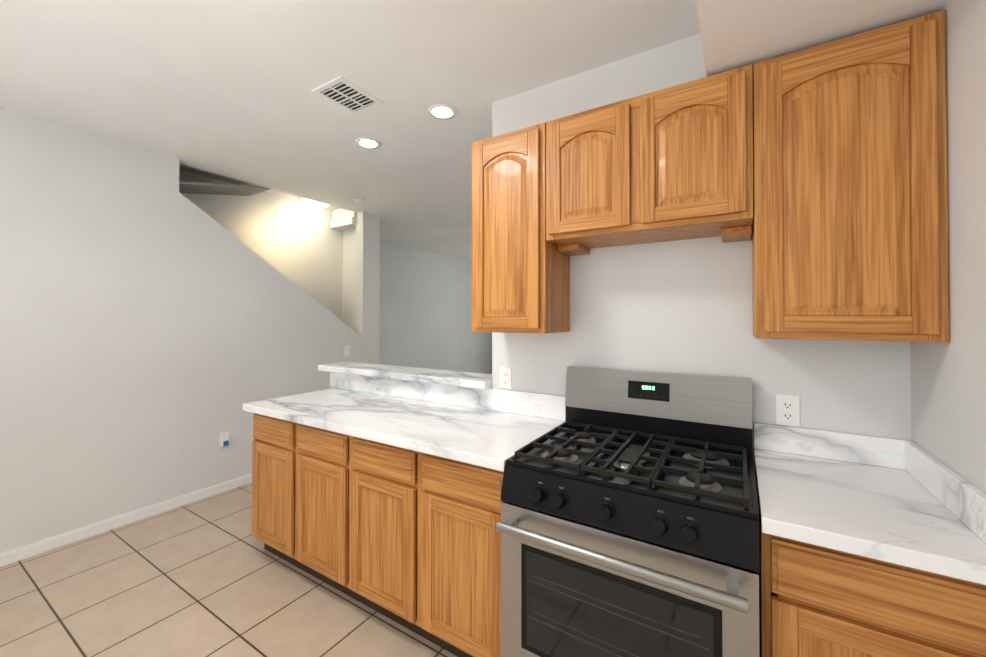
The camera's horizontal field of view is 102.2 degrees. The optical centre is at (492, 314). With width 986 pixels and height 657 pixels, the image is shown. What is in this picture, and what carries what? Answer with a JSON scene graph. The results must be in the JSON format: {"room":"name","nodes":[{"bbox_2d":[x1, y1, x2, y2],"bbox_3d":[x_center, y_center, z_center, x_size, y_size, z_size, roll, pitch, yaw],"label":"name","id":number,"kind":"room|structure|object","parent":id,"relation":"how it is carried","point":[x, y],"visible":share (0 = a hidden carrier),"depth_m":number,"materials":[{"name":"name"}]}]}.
{"room":"kitchen","nodes":[
{"label":"kitchen","id":0,"kind":"room"},
{"bbox_2d":[0,108,379,552],"bbox_3d":[-2.867,0.130,2.352,0.120,2.640,5.600,0,-1,32],"label":"wall","id":1,"kind":"structure","parent":0,"point":[158,329],"depth_m":2.76,"materials":[{"name":"paint"}]},
{"bbox_2d":[0,473,251,566],"bbox_3d":[-2.809,1.410,2.304,0.013,0.078,5.599,0,-1,32],"label":"baseboard","id":2,"kind":"structure","parent":1,"relation":"attached to","point":[40,546],"depth_m":2.69,"materials":[{"name":"white"}]},
{"bbox_2d":[219,431,228,446],"bbox_3d":[-2.200,1.028,3.266,0.042,0.116,0.072,0,-1,32],"label":"outlet","id":3,"kind":"object","parent":1,"relation":"attached to","point":[223,438],"visible":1,"depth_m":3.26,"materials":[{"name":"white plastic"}]},
{"bbox_2d":[344,345,349,356],"bbox_3d":[-1.577,0.398,4.303,0.016,0.116,0.072,0,-1,32],"label":"light switch","id":4,"kind":"object","parent":1,"relation":"attached to","point":[346,350],"visible":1,"depth_m":4.30,"materials":[{"name":"white plastic"}]},
{"bbox_2d":[179,181,269,195],"bbox_3d":[-2.988,-0.893,2.659,0.398,0.629,2.780,0,-1,32],"label":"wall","id":5,"kind":"structure","parent":0,"point":[210,188],"depth_m":3.50,"materials":[{"name":"paint"}]},
{"bbox_2d":[0,483,456,656],"bbox_3d":[-0.105,1.494,3.923,5.550,0.060,11.440,0,-1,32],"label":"floor","id":6,"kind":"structure","parent":0,"point":[210,576],"depth_m":2.00,"materials":[{"name":"tile"}]},
{"bbox_2d":[252,413,295,565],"bbox_3d":[-1.101,1.014,2.532,0.466,0.874,0.618,0,-1,32],"label":"base cabinet","id":7,"kind":"object","parent":6,"relation":"on","point":[274,443],"depth_m":2.27,"materials":[{"name":"brown wood"}]},
{"bbox_2d":[243,372,564,471],"bbox_3d":[-0.579,0.492,2.193,1.860,0.162,0.654,0,-1,32],"label":"countertop","id":8,"kind":"structure","parent":7,"relation":"on","point":[493,428],"depth_m":2.07,"materials":[{"name":"stone"}]},
{"bbox_2d":[296,423,351,594],"bbox_3d":[-0.729,1.012,2.301,0.485,0.874,0.618,0,-1,32],"label":"base cabinet","id":9,"kind":"object","parent":6,"relation":"on","point":[323,457],"depth_m":2.04,"materials":[{"name":"brown wood"}]},
{"bbox_2d":[348,436,419,634],"bbox_3d":[-0.349,1.010,2.066,0.485,0.874,0.618,0,-1,32],"label":"base cabinet","id":10,"kind":"object","parent":6,"relation":"on","point":[408,539],"depth_m":1.80,"materials":[{"name":"brown wood"}]},
{"bbox_2d":[420,452,503,656],"bbox_3d":[0.023,1.008,1.836,0.466,0.874,0.618,0,-1,32],"label":"base cabinet","id":11,"kind":"object","parent":6,"relation":"on","point":[460,502],"depth_m":1.58,"materials":[{"name":"brown wood"}]},
{"bbox_2d":[496,366,759,656],"bbox_3d":[0.502,0.846,1.442,0.754,1.190,0.746,0,-1,32],"label":"gas range","id":12,"kind":"object","parent":6,"relation":"on","point":[627,525],"visible":1,"depth_m":1.25,"materials":[{"name":"black metal"}]},
{"bbox_2d":[754,464,985,656],"bbox_3d":[1.062,1.002,1.194,0.445,0.874,0.618,0,-1,32],"label":"base cabinet","id":13,"kind":"object","parent":6,"relation":"on","point":[816,601],"visible":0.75,"depth_m":0.95,"materials":[{"name":"brown wood"}]},
{"bbox_2d":[754,422,985,584],"bbox_3d":[1.052,0.494,1.184,0.446,0.140,0.654,0,-1,32],"label":"countertop","id":14,"kind":"structure","parent":13,"relation":"on","point":[907,503],"depth_m":1.09,"materials":[{"name":"stone"}]},
{"bbox_2d":[179,170,341,320],"bbox_3d":[-3.341,0.092,2.574,0.120,2.720,5.479,0,-1,32],"label":"wall","id":15,"kind":"structure","parent":0,"point":[298,243],"depth_m":4.30,"materials":[{"name":"paint"}]},
{"bbox_2d":[342,228,355,331],"bbox_3d":[-1.935,0.114,4.997,1.078,2.720,0.120,0,-1,32],"label":"wall","id":16,"kind":"structure","parent":0,"point":[349,277],"depth_m":4.81,"materials":[{"name":"paint"}]},
{"bbox_2d":[0,0,700,260],"bbox_3d":[-0.105,-1.286,3.949,5.550,0.220,11.440,0,-1,32],"label":"ceiling","id":17,"kind":"structure","parent":0,"point":[218,89],"depth_m":1.99,"materials":[{"name":"paint"}]},
{"bbox_2d":[301,197,328,207],"bbox_3d":[-1.941,-1.211,4.355,0.300,0.080,0.300,0,-1,32],"label":"light","id":18,"kind":"object","parent":17,"relation":"attached to","point":[310,203],"visible":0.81,"depth_m":4.28,"materials":[{"name":"white plastic"}]},
{"bbox_2d":[330,208,355,230],"bbox_3d":[-1.724,-1.138,4.705,0.398,0.220,0.174,0,-1,32],"label":"beam","id":19,"kind":"structure","parent":17,"relation":"attached to","point":[343,219],"depth_m":4.66,"materials":[{"name":"paint"}]},
{"bbox_2d":[311,76,384,114],"bbox_3d":[-0.789,-1.188,2.178,0.240,0.008,0.290,0,-1,32],"label":"ceiling vent","id":20,"kind":"object","parent":17,"relation":"in","point":[347,95],"visible":1,"depth_m":2.16,"materials":[{"name":"white plastic"}]},
{"bbox_2d":[353,198,365,203],"bbox_3d":[-1.368,-1.156,4.064,0.124,0.036,0.124,0,-1,32],"label":"smoke detector","id":21,"kind":"object","parent":17,"relation":"attached to","point":[359,200],"visible":1,"depth_m":4.03,"materials":[{"name":"white plastic"}]},
{"bbox_2d":[355,138,380,148],"bbox_3d":[-0.861,-1.180,2.747,0.170,0.013,0.170,0,-1,32],"label":"recessed light","id":22,"kind":"object","parent":17,"relation":"in","point":[369,143],"visible":0.98,"depth_m":2.73,"materials":[{"name":"white plastic"}]},
{"bbox_2d":[428,104,456,119],"bbox_3d":[-0.297,-1.184,2.330,0.170,0.013,0.170,0,-1,32],"label":"recessed light","id":23,"kind":"object","parent":17,"relation":"in","point":[441,111],"visible":1,"depth_m":2.32,"materials":[{"name":"white plastic"}]},
{"bbox_2d":[379,241,491,373],"bbox_3d":[-2.414,0.117,5.364,0.120,2.720,11.200,0,-1,32],"label":"wall","id":24,"kind":"structure","parent":0,"point":[425,312],"depth_m":7.25,"materials":[{"name":"paint"}]},
{"bbox_2d":[492,33,911,460],"bbox_3d":[0.788,0.124,1.807,1.790,2.640,0.120,0,-1,32],"label":"wall","id":25,"kind":"structure","parent":0,"point":[682,306],"depth_m":1.73,"materials":[{"name":"paint"}]},
{"bbox_2d":[500,367,511,388],"bbox_3d":[0.068,0.348,2.175,0.072,0.116,0.008,0,-1,32],"label":"outlet","id":26,"kind":"object","parent":25,"relation":"attached to","point":[505,377],"visible":1,"depth_m":2.17,"materials":[{"name":"white plastic"}]},
{"bbox_2d":[472,122,569,332],"bbox_3d":[0.135,-0.377,1.956,0.390,0.925,0.318,0,-1,32],"label":"upper cabinet","id":27,"kind":"object","parent":25,"relation":"attached to","point":[520,274],"visible":0.98,"depth_m":1.81,"materials":[{"name":"brown wood"}]},
{"bbox_2d":[546,64,752,255],"bbox_3d":[0.626,-0.568,1.655,0.757,0.548,0.318,0,-1,32],"label":"upper cabinet","id":28,"kind":"object","parent":25,"relation":"attached to","point":[674,163],"visible":1,"depth_m":1.49,"materials":[{"name":"brown wood"}]},
{"bbox_2d":[776,394,799,426],"bbox_3d":[1.126,0.367,1.520,0.072,0.116,0.008,0,-1,32],"label":"outlet","id":29,"kind":"object","parent":25,"relation":"attached to","point":[787,411],"visible":1,"depth_m":1.52,"materials":[{"name":"white plastic"}]},
{"bbox_2d":[752,10,948,342],"bbox_3d":[1.140,-0.382,1.335,0.446,0.925,0.318,0,-1,32],"label":"upper cabinet","id":30,"kind":"object","parent":25,"relation":"attached to","point":[850,220],"visible":0.98,"depth_m":1.19,"materials":[{"name":"brown wood"}]},
{"bbox_2d":[696,0,948,76],"bbox_3d":[0.060,-1.044,-0.272,0.590,0.339,4.200,0,-1,32],"label":"soffit","id":31,"kind":"structure","parent":0,"point":[735,34],"depth_m":1.17,"materials":[{"name":"paint"}]},
{"bbox_2d":[911,0,985,492],"bbox_3d":[0.330,0.103,-0.521,0.120,2.640,4.319,0,-1,32],"label":"wall","id":32,"kind":"structure","parent":0,"point":[948,402],"depth_m":1.03,"materials":[{"name":"paint"}]},
{"bbox_3d":[-0.568,0.933,2.639,1.399,1.038,0.120,0,-1,32],"label":"wall","id":33,"kind":"structure","parent":0,"visible":0},
{"bbox_2d":[318,362,491,388],"bbox_3d":[-0.599,0.392,2.663,1.468,0.042,0.270,0,-1,32],"label":"ledge","id":34,"kind":"object","parent":33,"relation":"on","point":[462,379],"visible":0.79,"depth_m":2.52,"materials":[{"name":"stone"}]}
]}

